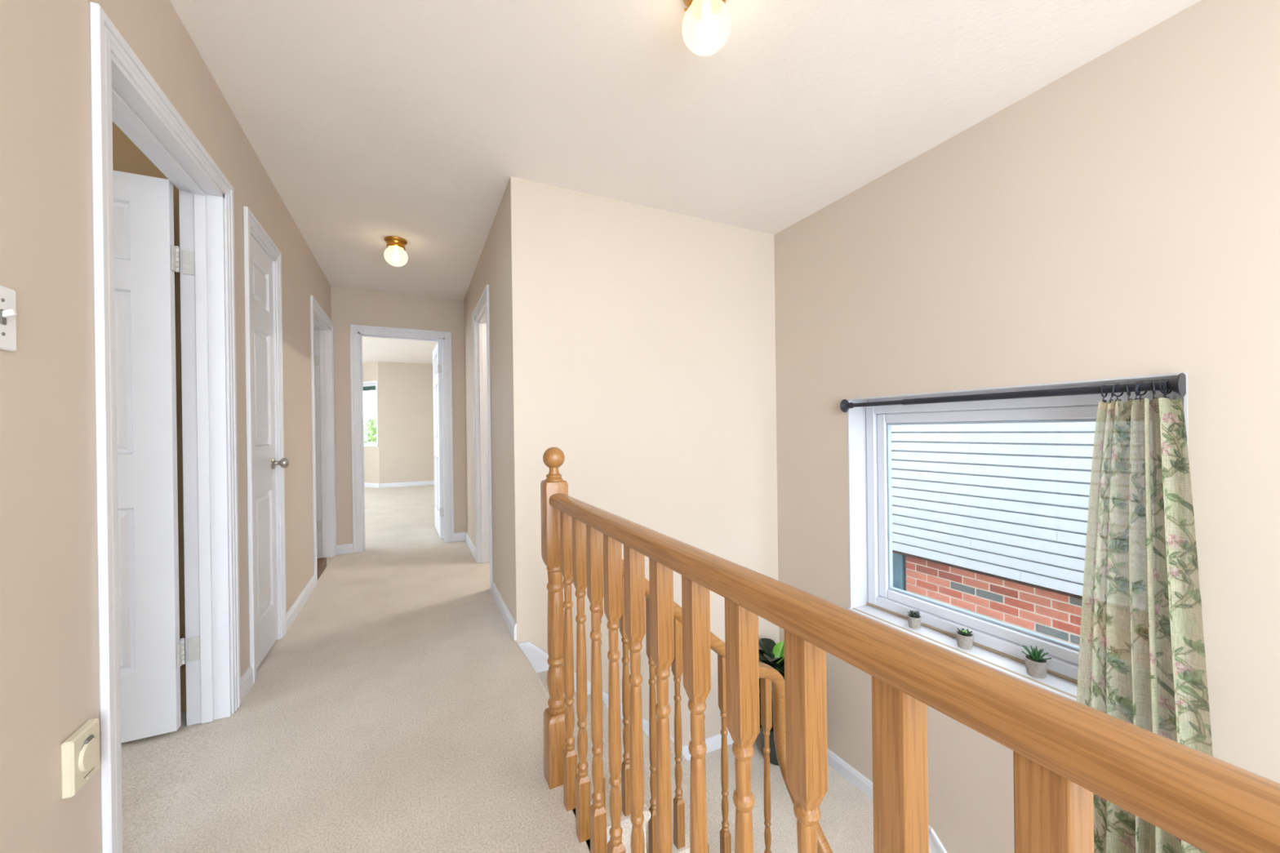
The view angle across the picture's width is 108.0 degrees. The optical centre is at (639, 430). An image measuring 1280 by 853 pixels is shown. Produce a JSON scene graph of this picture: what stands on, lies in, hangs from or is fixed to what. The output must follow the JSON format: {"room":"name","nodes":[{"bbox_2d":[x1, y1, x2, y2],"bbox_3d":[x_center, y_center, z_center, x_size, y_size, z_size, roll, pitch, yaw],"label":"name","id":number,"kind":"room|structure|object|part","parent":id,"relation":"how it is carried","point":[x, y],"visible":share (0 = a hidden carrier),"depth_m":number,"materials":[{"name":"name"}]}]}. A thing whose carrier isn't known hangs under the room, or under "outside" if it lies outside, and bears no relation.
{"room":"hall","nodes":[
{"label":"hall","id":0,"kind":"room"},
{"bbox_2d":[0,0,331,852],"bbox_3d":[-1.419,-0.108,1.267,0.120,2.440,6.520,-1,0,-26],"label":"wall","id":1,"kind":"structure","parent":0,"point":[50,675],"depth_m":0.97,"materials":[{"name":"beige paint"}]},
{"bbox_2d":[0,284,17,351],"bbox_3d":[-1.117,-0.202,0.807,0.023,0.114,0.114,-1,0,-26],"label":"light switch","id":2,"kind":"object","parent":1,"relation":"attached to","point":[8,314],"visible":1,"depth_m":0.83,"materials":[{"name":"white plastic"}]},
{"bbox_2d":[60,718,100,799],"bbox_3d":[-1.196,0.700,0.999,0.026,0.116,0.094,-1,0,-26],"label":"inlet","id":3,"kind":"object","parent":1,"relation":"attached to","point":[79,753],"visible":1,"depth_m":0.98,"materials":[{"name":"beige plastic"}]},
{"bbox_2d":[112,169,185,742],"bbox_3d":[-2.044,0.094,1.560,0.752,2.015,0.046,-1,0,-26],"label":"door","id":4,"kind":"structure","parent":1,"relation":"in","point":[147,259],"depth_m":1.67,"materials":[{"name":"white paint"}]},
{"bbox_3d":[-1.916,-0.710,1.621,0.215,0.210,0.035,-1,0,-26],"label":"panel","id":5,"kind":"part","parent":4,"relation":"part of","materials":[{"name":"white paint"}]},
{"bbox_3d":[-1.909,-0.207,1.621,0.215,0.585,0.035,-1,0,-26],"label":"panel","id":6,"kind":"part","parent":4,"relation":"part of","materials":[{"name":"white paint"}]},
{"bbox_3d":[-1.899,0.570,1.623,0.215,0.590,0.035,-1,0,-26],"label":"panel","id":7,"kind":"part","parent":4,"relation":"part of","materials":[{"name":"white paint"}]},
{"bbox_2d":[89,1,240,852],"bbox_3d":[-1.506,0.062,1.450,0.154,2.102,0.899,-1,0,-26],"label":"trim","id":8,"kind":"structure","parent":1,"relation":"attached to","point":[124,93],"depth_m":1.76,"materials":[{"name":"white paint"}]},
{"bbox_3d":[-1.261,0.060,1.103,0.017,2.102,0.062,-1,0,-26],"label":"casing","id":9,"kind":"part","parent":8,"relation":"part of","materials":[{"name":"white paint"}]},
{"bbox_3d":[-1.457,-0.959,1.478,0.016,0.062,0.877,-1,0,-26],"label":"head casing","id":10,"kind":"part","parent":8,"relation":"part of","materials":[{"name":"white paint"}]},
{"bbox_3d":[-1.750,0.065,1.796,0.017,2.102,0.062,-1,0,-26],"label":"casing","id":11,"kind":"part","parent":8,"relation":"part of","materials":[{"name":"white paint"}]},
{"bbox_3d":[-1.711,-0.638,1.763,0.035,0.090,0.005,-1,0,-26],"label":"hinge plate","id":12,"kind":"part","parent":8,"relation":"part of","materials":[{"name":"white metal"}]},
{"bbox_3d":[-1.693,0.827,1.765,0.035,0.090,0.005,-1,0,-26],"label":"hinge plate","id":13,"kind":"part","parent":8,"relation":"part of","materials":[{"name":"white metal"}]},
{"bbox_3d":[-1.627,0.063,1.856,0.017,2.102,0.062,-1,0,-26],"label":"casing","id":14,"kind":"part","parent":8,"relation":"part of","materials":[{"name":"white paint"}]},
{"bbox_2d":[240,665,253,703],"bbox_3d":[-1.668,1.072,1.963,0.013,0.085,0.178,-1,0,-26],"label":"baseboard","id":15,"kind":"structure","parent":1,"relation":"attached to","point":[246,679],"depth_m":1.97,"materials":[{"name":"white paint"}]},
{"bbox_2d":[243,205,286,684],"bbox_3d":[-1.906,0.066,2.272,0.154,2.102,0.579,-1,0,-26],"label":"trim","id":16,"kind":"structure","parent":1,"relation":"attached to","point":[251,226],"depth_m":2.29,"materials":[{"name":"white paint"}]},
{"bbox_3d":[-1.731,0.064,2.070,0.017,2.102,0.062,-1,0,-26],"label":"casing","id":17,"kind":"part","parent":16,"relation":"part of","materials":[{"name":"white paint"}]},
{"bbox_3d":[-1.857,-0.955,2.300,0.016,0.062,0.557,-1,0,-26],"label":"head casing","id":18,"kind":"part","parent":16,"relation":"part of","materials":[{"name":"white paint"}]},
{"bbox_3d":[-1.958,0.066,2.535,0.017,2.102,0.062,-1,0,-26],"label":"casing","id":19,"kind":"part","parent":16,"relation":"part of","materials":[{"name":"white paint"}]},
{"bbox_2d":[250,235,289,667],"bbox_3d":[-1.839,0.097,2.299,0.106,2.015,0.427,-1,0,-26],"label":"door","id":20,"kind":"structure","parent":1,"relation":"in","point":[265,463],"depth_m":2.31,"materials":[{"name":"white paint"}]},
{"bbox_3d":[-1.883,-0.715,2.287,0.035,0.200,0.267,-1,0,-26],"label":"panel","id":21,"kind":"part","parent":20,"relation":"part of","materials":[{"name":"white paint"}]},
{"bbox_3d":[-1.877,-0.210,2.288,0.035,0.570,0.267,-1,0,-26],"label":"panel","id":22,"kind":"part","parent":20,"relation":"part of","materials":[{"name":"white paint"}]},
{"bbox_3d":[-1.866,0.604,2.289,0.035,0.600,0.267,-1,0,-26],"label":"panel","id":23,"kind":"part","parent":20,"relation":"part of","materials":[{"name":"white paint"}]},
{"bbox_3d":[-1.893,0.170,2.452,0.072,0.062,0.062,-1,0,-26],"label":"knob","id":24,"kind":"part","parent":20,"relation":"part of","materials":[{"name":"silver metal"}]},
{"bbox_2d":[286,574,315,631],"bbox_3d":[-2.158,1.077,2.971,0.013,0.085,0.906,-1,0,-26],"label":"baseboard","id":25,"kind":"structure","parent":1,"relation":"attached to","point":[297,606],"depth_m":2.91,"materials":[{"name":"white paint"}]},
{"bbox_2d":[310,294,336,586],"bbox_3d":[-2.631,0.073,3.763,0.154,2.102,0.964,-1,0,-26],"label":"trim","id":26,"kind":"structure","parent":1,"relation":"attached to","point":[322,330],"depth_m":4.11,"materials":[{"name":"white paint"}]},
{"bbox_3d":[-2.372,0.070,3.387,0.017,2.102,0.062,-1,0,-26],"label":"casing","id":27,"kind":"part","parent":26,"relation":"part of","materials":[{"name":"white paint"}]},
{"bbox_3d":[-2.852,-0.623,4.106,0.035,0.090,0.005,-1,0,-26],"label":"hinge plate","id":28,"kind":"part","parent":26,"relation":"part of","materials":[{"name":"white metal"}]},
{"bbox_3d":[-2.833,0.842,4.109,0.035,0.090,0.005,-1,0,-26],"label":"hinge plate","id":29,"kind":"part","parent":26,"relation":"part of","materials":[{"name":"white metal"}]},
{"bbox_3d":[-2.583,-0.948,3.791,0.016,0.062,0.942,-1,0,-26],"label":"head casing","id":30,"kind":"part","parent":26,"relation":"part of","materials":[{"name":"white paint"}]},
{"bbox_3d":[-2.767,0.074,4.198,0.017,2.102,0.062,-1,0,-26],"label":"casing","id":31,"kind":"part","parent":26,"relation":"part of","materials":[{"name":"white paint"}]},
{"bbox_2d":[121,484,607,852],"bbox_3d":[-2.882,1.246,4.431,5.866,0.240,13.500,-1,0,-26],"label":"floor","id":32,"kind":"structure","parent":0,"point":[399,710],"depth_m":1.68,"materials":[{"name":"beige carpet"}]},
{"bbox_2d":[591,801,609,843],"bbox_3d":[0.454,1.237,0.160,0.014,0.248,2.900,-1,0,-26],"label":"trim","id":33,"kind":"structure","parent":32,"relation":"attached to","point":[607,837],"depth_m":1.27,"materials":[{"name":"white paint"}]},
{"bbox_2d":[540,447,1279,852],"bbox_3d":[0.282,0.569,0.344,0.071,1.046,2.576,-1,0,-26],"label":"railing","id":34,"kind":"object","parent":32,"relation":"on","point":[1066,751],"visible":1,"depth_m":0.52,"materials":[{"name":"brown wood"}]},
{"bbox_3d":[-0.265,0.627,1.470,0.071,0.941,0.071,-1,0,-26],"label":"newel post","id":35,"kind":"part","parent":34,"relation":"part of","materials":[{"name":"brown wood"}]},
{"bbox_2d":[362,361,379,483],"bbox_3d":[-5.671,-0.147,9.659,0.950,2.600,0.140,-1,0,26],"label":"wall","id":36,"kind":"structure","parent":0,"point":[370,370],"depth_m":9.49,"materials":[{"name":"beige paint"}]},
{"bbox_2d":[363,380,378,447],"bbox_3d":[-5.623,-0.338,9.590,0.780,1.350,0.120,-1,0,26],"label":"window","id":37,"kind":"structure","parent":36,"relation":"in","point":[366,444],"depth_m":9.40,"materials":[{"name":"white plastic"}]},
{"bbox_2d":[363,384,375,391],"bbox_3d":[-5.623,-0.897,9.603,0.660,0.129,0.032,-1,0,26],"label":"roller blind","id":38,"kind":"object","parent":37,"relation":"attached to","point":[367,388],"visible":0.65,"depth_m":9.58,"materials":[{"name":"green fabric"}]},
{"bbox_2d":[364,482,379,488],"bbox_3d":[-5.688,1.111,9.592,0.950,0.085,0.014,-1,0,26],"label":"baseboard","id":39,"kind":"structure","parent":36,"relation":"attached to","point":[366,484],"depth_m":9.48,"materials":[{"name":"white paint"}]},
{"bbox_2d":[330,285,466,545],"bbox_3d":[-2.825,-0.175,4.276,5.866,2.600,0.120,-1,0,-26],"label":"wall","id":40,"kind":"structure","parent":0,"point":[353,306],"depth_m":4.40,"materials":[{"name":"beige paint"}]},
{"bbox_2d":[336,543,352,555],"bbox_3d":[-2.708,1.081,4.253,0.146,0.085,0.013,-1,0,-26],"label":"baseboard","id":41,"kind":"structure","parent":40,"relation":"attached to","point":[340,548],"depth_m":4.25,"materials":[{"name":"white paint"}]},
{"bbox_2d":[350,324,453,552],"bbox_3d":[-2.295,0.067,4.532,0.866,2.102,0.154,-1,0,-26],"label":"trim","id":42,"kind":"structure","parent":40,"relation":"attached to","point":[357,332],"depth_m":4.38,"materials":[{"name":"white paint"}]},
{"bbox_3d":[-2.627,0.072,4.295,0.062,2.102,0.017,-1,0,-26],"label":"casing","id":43,"kind":"part","parent":42,"relation":"part of","materials":[{"name":"white paint"}]},
{"bbox_3d":[-2.278,-0.953,4.469,0.844,0.062,0.016,-1,0,-26],"label":"head casing","id":44,"kind":"part","parent":42,"relation":"part of","materials":[{"name":"white paint"}]},
{"bbox_3d":[-1.904,0.062,4.647,0.062,2.102,0.017,-1,0,-26],"label":"casing","id":45,"kind":"part","parent":42,"relation":"part of","materials":[{"name":"white paint"}]},
{"bbox_2d":[432,342,444,538],"bbox_3d":[-2.194,0.095,5.056,0.046,2.015,0.732,-1,0,-28],"label":"door","id":46,"kind":"structure","parent":40,"relation":"in","point":[437,353],"depth_m":4.82,"materials":[{"name":"white paint"}]},
{"bbox_3d":[-2.279,-0.707,5.195,0.035,0.210,0.205,-1,0,-28],"label":"panel","id":47,"kind":"part","parent":46,"relation":"part of","materials":[{"name":"white paint"}]},
{"bbox_3d":[-2.273,-0.205,5.196,0.035,0.585,0.205,-1,0,-28],"label":"panel","id":48,"kind":"part","parent":46,"relation":"part of","materials":[{"name":"white paint"}]},
{"bbox_3d":[-2.263,0.573,5.197,0.035,0.590,0.205,-1,0,-28],"label":"panel","id":49,"kind":"part","parent":46,"relation":"part of","materials":[{"name":"white paint"}]},
{"bbox_3d":[-2.136,-0.709,4.925,0.035,0.210,0.205,-1,0,-28],"label":"panel","id":50,"kind":"part","parent":46,"relation":"part of","materials":[{"name":"white paint"}]},
{"bbox_3d":[-2.130,-0.206,4.926,0.035,0.585,0.205,-1,0,-28],"label":"panel","id":51,"kind":"part","parent":46,"relation":"part of","materials":[{"name":"white paint"}]},
{"bbox_3d":[-2.120,0.571,4.928,0.035,0.590,0.205,-1,0,-28],"label":"panel","id":52,"kind":"part","parent":46,"relation":"part of","materials":[{"name":"white paint"}]},
{"bbox_2d":[453,532,466,542],"bbox_3d":[-1.809,1.069,4.691,0.123,0.085,0.013,-1,0,-26],"label":"baseboard","id":53,"kind":"structure","parent":40,"relation":"attached to","point":[461,536],"depth_m":4.68,"materials":[{"name":"white paint"}]},
{"bbox_2d":[362,337,437,364],"bbox_3d":[-4.658,-1.467,7.382,5.320,0.120,7.060,-1,0,-26],"label":"ceiling","id":54,"kind":"structure","parent":0,"point":[374,349],"depth_m":8.19,"materials":[{"name":"white paint"}]},
{"bbox_2d":[377,361,434,483],"bbox_3d":[-4.250,-0.166,9.972,2.350,2.600,0.150,-1,0,-26],"label":"wall","id":55,"kind":"structure","parent":0,"point":[405,389],"depth_m":9.60,"materials":[{"name":"beige paint"}]},
{"bbox_2d":[379,480,434,488],"bbox_3d":[-4.252,1.092,9.874,2.230,0.085,0.013,-1,0,-26],"label":"baseboard","id":56,"kind":"structure","parent":55,"relation":"attached to","point":[424,482],"depth_m":9.60,"materials":[{"name":"white paint"}]},
{"bbox_2d":[112,121,778,746],"bbox_3d":[-1.689,1.245,1.980,5.866,5.140,0.130,-1,0,-26],"label":"wall","id":57,"kind":"structure","parent":0,"point":[642,338],"depth_m":2.77,"materials":[{"name":"beige paint"}]},
{"bbox_2d":[682,730,759,760],"bbox_3d":[0.618,2.001,3.054,0.796,0.085,0.013,-1,0,-26],"label":"baseboard","id":58,"kind":"structure","parent":57,"relation":"attached to","point":[713,743],"depth_m":2.98,"materials":[{"name":"white paint"}]},
{"bbox_2d":[463,186,512,616],"bbox_3d":[-1.195,-0.114,3.651,0.100,2.440,2.430,-1,0,-26],"label":"wall","id":59,"kind":"structure","parent":0,"point":[491,269],"depth_m":2.92,"materials":[{"name":"beige paint"}]},
{"bbox_2d":[466,532,475,559],"bbox_3d":[-1.577,1.067,4.339,0.013,0.085,0.848,-1,0,-26],"label":"baseboard","id":60,"kind":"structure","parent":59,"relation":"attached to","point":[471,545],"depth_m":4.31,"materials":[{"name":"white paint"}]},
{"bbox_2d":[471,284,493,592],"bbox_3d":[-1.162,0.054,3.588,0.134,2.102,0.874,-1,0,-26],"label":"trim","id":61,"kind":"structure","parent":59,"relation":"attached to","point":[481,313],"depth_m":3.90,"materials":[{"name":"white paint"}]},
{"bbox_3d":[-1.392,0.057,3.928,0.017,2.102,0.062,-1,0,-26],"label":"casing","id":62,"kind":"part","parent":61,"relation":"part of","materials":[{"name":"white paint"}]},
{"bbox_3d":[-1.227,-0.965,3.561,0.016,0.062,0.852,-1,0,-26],"label":"head casing","id":63,"kind":"part","parent":61,"relation":"part of","materials":[{"name":"white paint"}]},
{"bbox_3d":[-1.037,0.053,3.197,0.017,2.102,0.062,-1,0,-26],"label":"casing","id":64,"kind":"part","parent":61,"relation":"part of","materials":[{"name":"white paint"}]},
{"bbox_2d":[491,580,516,640],"bbox_3d":[-0.832,1.060,2.809,0.013,0.085,0.808,-1,0,-26],"label":"baseboard","id":65,"kind":"structure","parent":59,"relation":"attached to","point":[508,619],"depth_m":2.71,"materials":[{"name":"white paint"}]},
{"bbox_2d":[169,0,1200,299],"bbox_3d":[-1.401,-1.388,1.315,5.866,0.120,6.580,-1,0,-26],"label":"ceiling","id":66,"kind":"structure","parent":0,"point":[370,121],"depth_m":1.87,"materials":[{"name":"white paint"}]},
{"bbox_2d":[383,235,408,266],"bbox_3d":[-1.698,-1.238,3.238,0.149,0.179,0.149,-1,0,-26],"label":"ceiling light","id":67,"kind":"object","parent":66,"relation":"attached to","point":[395,255],"visible":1,"depth_m":3.19,"materials":[{"name":"white glass"}]},
{"bbox_3d":[-1.698,-1.215,3.238,0.149,0.134,0.149,-1,0,-26],"label":"globe","id":68,"kind":"part","parent":67,"relation":"part of","materials":[{"name":"white glass"}]},
{"bbox_2d":[681,0,731,56],"bbox_3d":[0.203,-1.259,1.422,0.149,0.179,0.149,-1,0,-26],"label":"ceiling light","id":69,"kind":"object","parent":66,"relation":"attached to","point":[706,24],"visible":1,"depth_m":1.38,"materials":[{"name":"white glass"}]},
{"bbox_2d":[687,733,931,852],"bbox_3d":[0.770,2.143,2.537,0.953,0.200,1.047,-1,0,-26],"label":"floor","id":70,"kind":"structure","parent":0,"point":[846,821],"depth_m":2.51,"materials":[{"name":"beige carpet"}]},
{"bbox_2d":[517,640,755,852],"bbox_3d":[0.046,1.756,2.182,1.030,1.294,1.078,-1,0,-26],"label":"staircase","id":71,"kind":"structure","parent":70,"relation":"on","point":[537,657],"depth_m":2.11,"materials":[{"name":"beige carpet"}]},
{"bbox_2d":[600,559,832,852],"bbox_3d":[0.358,1.446,1.307,0.923,2.359,0.889,-1,0,-26],"label":"stair railing","id":72,"kind":"object","parent":71,"relation":"on","point":[771,679],"visible":0.55,"depth_m":1.65,"materials":[{"name":"brown wood"}]},
{"bbox_2d":[758,638,784,765],"bbox_3d":[0.850,1.696,2.908,0.445,0.691,0.445,-1,0,-26],"label":"leafy plant","id":73,"kind":"object","parent":70,"relation":"on","point":[772,654],"visible":0.23,"depth_m":2.92,"materials":[{"name":"green plant"}]},
{"bbox_3d":[0.856,1.929,2.910,0.230,0.225,0.230,-1,0,-26],"label":"pot","id":74,"kind":"part","parent":73,"relation":"part of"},
{"bbox_2d":[930,828,946,852],"bbox_3d":[1.203,2.524,1.670,0.964,1.140,0.910,-1,0,-26],"label":"baseboard","id":75,"kind":"structure","parent":70,"relation":"attached to","point":[937,846],"depth_m":2.25,"materials":[{"name":"white paint"}]},
{"bbox_2d":[773,0,1279,852],"bbox_3d":[1.116,1.057,3.152,0.233,5.440,7.700,-1,0,-26],"label":"wall","id":76,"kind":"structure","parent":0,"point":[1120,217],"depth_m":1.75,"materials":[{"name":"beige paint"}]},
{"bbox_2d":[847,372,1187,701],"bbox_3d":[1.583,0.430,2.148,0.244,1.240,1.327,-1,0,-26],"label":"window","id":77,"kind":"structure","parent":76,"relation":"in","point":[997,645],"depth_m":2.37,"materials":[{"name":"white paint"}]},
{"bbox_2d":[906,609,921,629],"bbox_3d":[1.436,0.982,2.435,0.068,0.091,0.068,-1,0,-26],"label":"potted succulent","id":78,"kind":"object","parent":77,"relation":"on","point":[914,619],"visible":1,"depth_m":2.42,"materials":[{"name":"white ceramic"}]},
{"bbox_2d":[955,627,973,648],"bbox_3d":[1.545,0.987,2.213,0.075,0.080,0.074,-1,0,-26],"label":"potted succulent","id":79,"kind":"object","parent":77,"relation":"on","point":[964,637],"visible":1,"depth_m":2.19,"materials":[{"name":"white ceramic"}]},
{"bbox_3d":[1.666,0.429,2.188,0.050,1.062,1.189,-1,0,-26],"label":"sash","id":80,"kind":"part","parent":77,"relation":"part of","materials":[{"name":"white plastic"}]},
{"bbox_2d":[840,373,1186,412],"bbox_3d":[1.470,-0.147,2.095,0.076,0.076,1.313,-1,0,-26],"label":"curtain rod","id":81,"kind":"object","parent":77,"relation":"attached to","point":[1177,384],"visible":1,"depth_m":1.85,"materials":[{"name":"black metal"}]},
{"bbox_2d":[1100,384,1107,402],"bbox_3d":[1.673,-0.129,1.677,0.047,0.076,0.010,-1,0,-26],"label":"curtain ring","id":82,"kind":"object","parent":81,"relation":"hanging from","point":[1103,385],"visible":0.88,"depth_m":1.67,"materials":[{"name":"black metal"}]},
{"bbox_2d":[1109,383,1115,402],"bbox_3d":[1.682,-0.129,1.657,0.047,0.075,0.018,-1,0,-41],"label":"curtain ring","id":83,"kind":"object","parent":81,"relation":"hanging from","point":[1113,386],"visible":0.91,"depth_m":1.65,"materials":[{"name":"black metal"}]},
{"bbox_2d":[1111,383,1123,401],"bbox_3d":[1.689,-0.129,1.643,0.047,0.076,0.011,-1,0,-6],"label":"curtain ring","id":84,"kind":"object","parent":81,"relation":"hanging from","point":[1113,393],"visible":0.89,"depth_m":1.64,"materials":[{"name":"black metal"}]},
{"bbox_2d":[1125,382,1132,400],"bbox_3d":[1.703,-0.129,1.619,0.047,0.076,0.017,-1,0,-38],"label":"curtain ring","id":85,"kind":"object","parent":81,"relation":"hanging from","point":[1128,393],"visible":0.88,"depth_m":1.61,"materials":[{"name":"black metal"}]},
{"bbox_2d":[1134,382,1140,399],"bbox_3d":[1.710,-0.129,1.601,0.047,0.076,0.012,-1,0,-30],"label":"curtain ring","id":86,"kind":"object","parent":81,"relation":"hanging from","point":[1135,393],"visible":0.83,"depth_m":1.59,"materials":[{"name":"black metal"}]},
{"bbox_2d":[1136,382,1146,400],"bbox_3d":[1.716,-0.129,1.593,0.047,0.076,0.016,-1,0,-8],"label":"curtain ring","id":87,"kind":"object","parent":81,"relation":"hanging from","point":[1139,384],"visible":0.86,"depth_m":1.59,"materials":[{"name":"black metal"}]},
{"bbox_2d":[1076,397,1213,852],"bbox_3d":[1.692,0.862,1.589,0.059,1.942,0.385,-1,0,-26],"label":"curtain","id":88,"kind":"object","parent":81,"relation":"hanging from","point":[1142,657],"visible":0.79,"depth_m":1.58,"materials":[{"name":"fabric"}]},
{"bbox_2d":[1151,381,1157,399],"bbox_3d":[1.730,-0.130,1.564,0.047,0.076,0.015,-1,0,-45],"label":"curtain ring","id":89,"kind":"object","parent":81,"relation":"hanging from","point":[1152,382],"visible":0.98,"depth_m":1.55,"materials":[{"name":"black metal"}]},
{"bbox_2d":[1159,380,1168,398],"bbox_3d":[1.739,-0.130,1.540,0.047,0.076,0.014,-1,0,-18],"label":"curtain ring","id":90,"kind":"object","parent":81,"relation":"hanging from","point":[1161,382],"visible":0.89,"depth_m":1.54,"materials":[{"name":"black metal"}]},
{"bbox_2d":[1163,380,1171,398],"bbox_3d":[1.742,-0.130,1.538,0.047,0.076,0.016,-1,0,-17],"label":"curtain ring","id":91,"kind":"object","parent":81,"relation":"hanging from","point":[1166,381],"visible":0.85,"depth_m":1.53,"materials":[{"name":"black metal"}]},
{"bbox_3d":[1.660,-0.168,2.188,0.045,0.034,1.307,-1,0,-26],"label":"head trim","id":92,"kind":"part","parent":77,"relation":"part of","materials":[{"name":"black metal"}]},
{"bbox_2d":[1021,645,1051,678],"bbox_3d":[1.669,0.964,1.956,0.097,0.123,0.089,-1,0,42],"label":"potted succulent","id":93,"kind":"object","parent":77,"relation":"on","point":[1036,665],"visible":1,"depth_m":1.94,"materials":[{"name":"white ceramic"}]},
{"bbox_2d":[1023,653,1048,678],"bbox_3d":[1.665,0.991,1.954,0.080,0.068,0.080,-1,0,-26],"label":"pot","id":94,"kind":"object","parent":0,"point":[1036,667],"depth_m":1.93,"materials":[{"name":"white ceramic"}]},
{"label":"outside","id":95,"kind":"structure","parent":0,"visible":0},
{"bbox_3d":[-6.509,4.407,13.494,80.000,0.100,90.000,-1,0,-26],"label":"ground","id":96,"kind":"structure","parent":95,"visible":0},
{"bbox_2d":[363,390,376,442],"bbox_3d":[-15.831,0.657,24.545,10.800,7.600,6.600,-1,0,-26],"label":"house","id":97,"kind":"structure","parent":96,"relation":"on","point":[369,396],"depth_m":22.31,"materials":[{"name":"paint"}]},
{"bbox_2d":[363,417,376,442],"bbox_3d":[-7.824,1.991,13.309,2.234,4.774,2.297,-1,0,-26],"label":"tree","id":98,"kind":"object","parent":96,"relation":"on","point":[370,434],"visible":0.1,"depth_m":12.97,"materials":[{"name":"green plant"}]},
{"bbox_2d":[891,422,1096,646],"bbox_3d":[2.868,1.404,4.726,1.000,5.698,18.000,-1,0,-26],"label":"house","id":99,"kind":"structure","parent":96,"relation":"on","point":[989,520],"depth_m":4.23,"materials":[{"name":"white plastic"}]}
]}

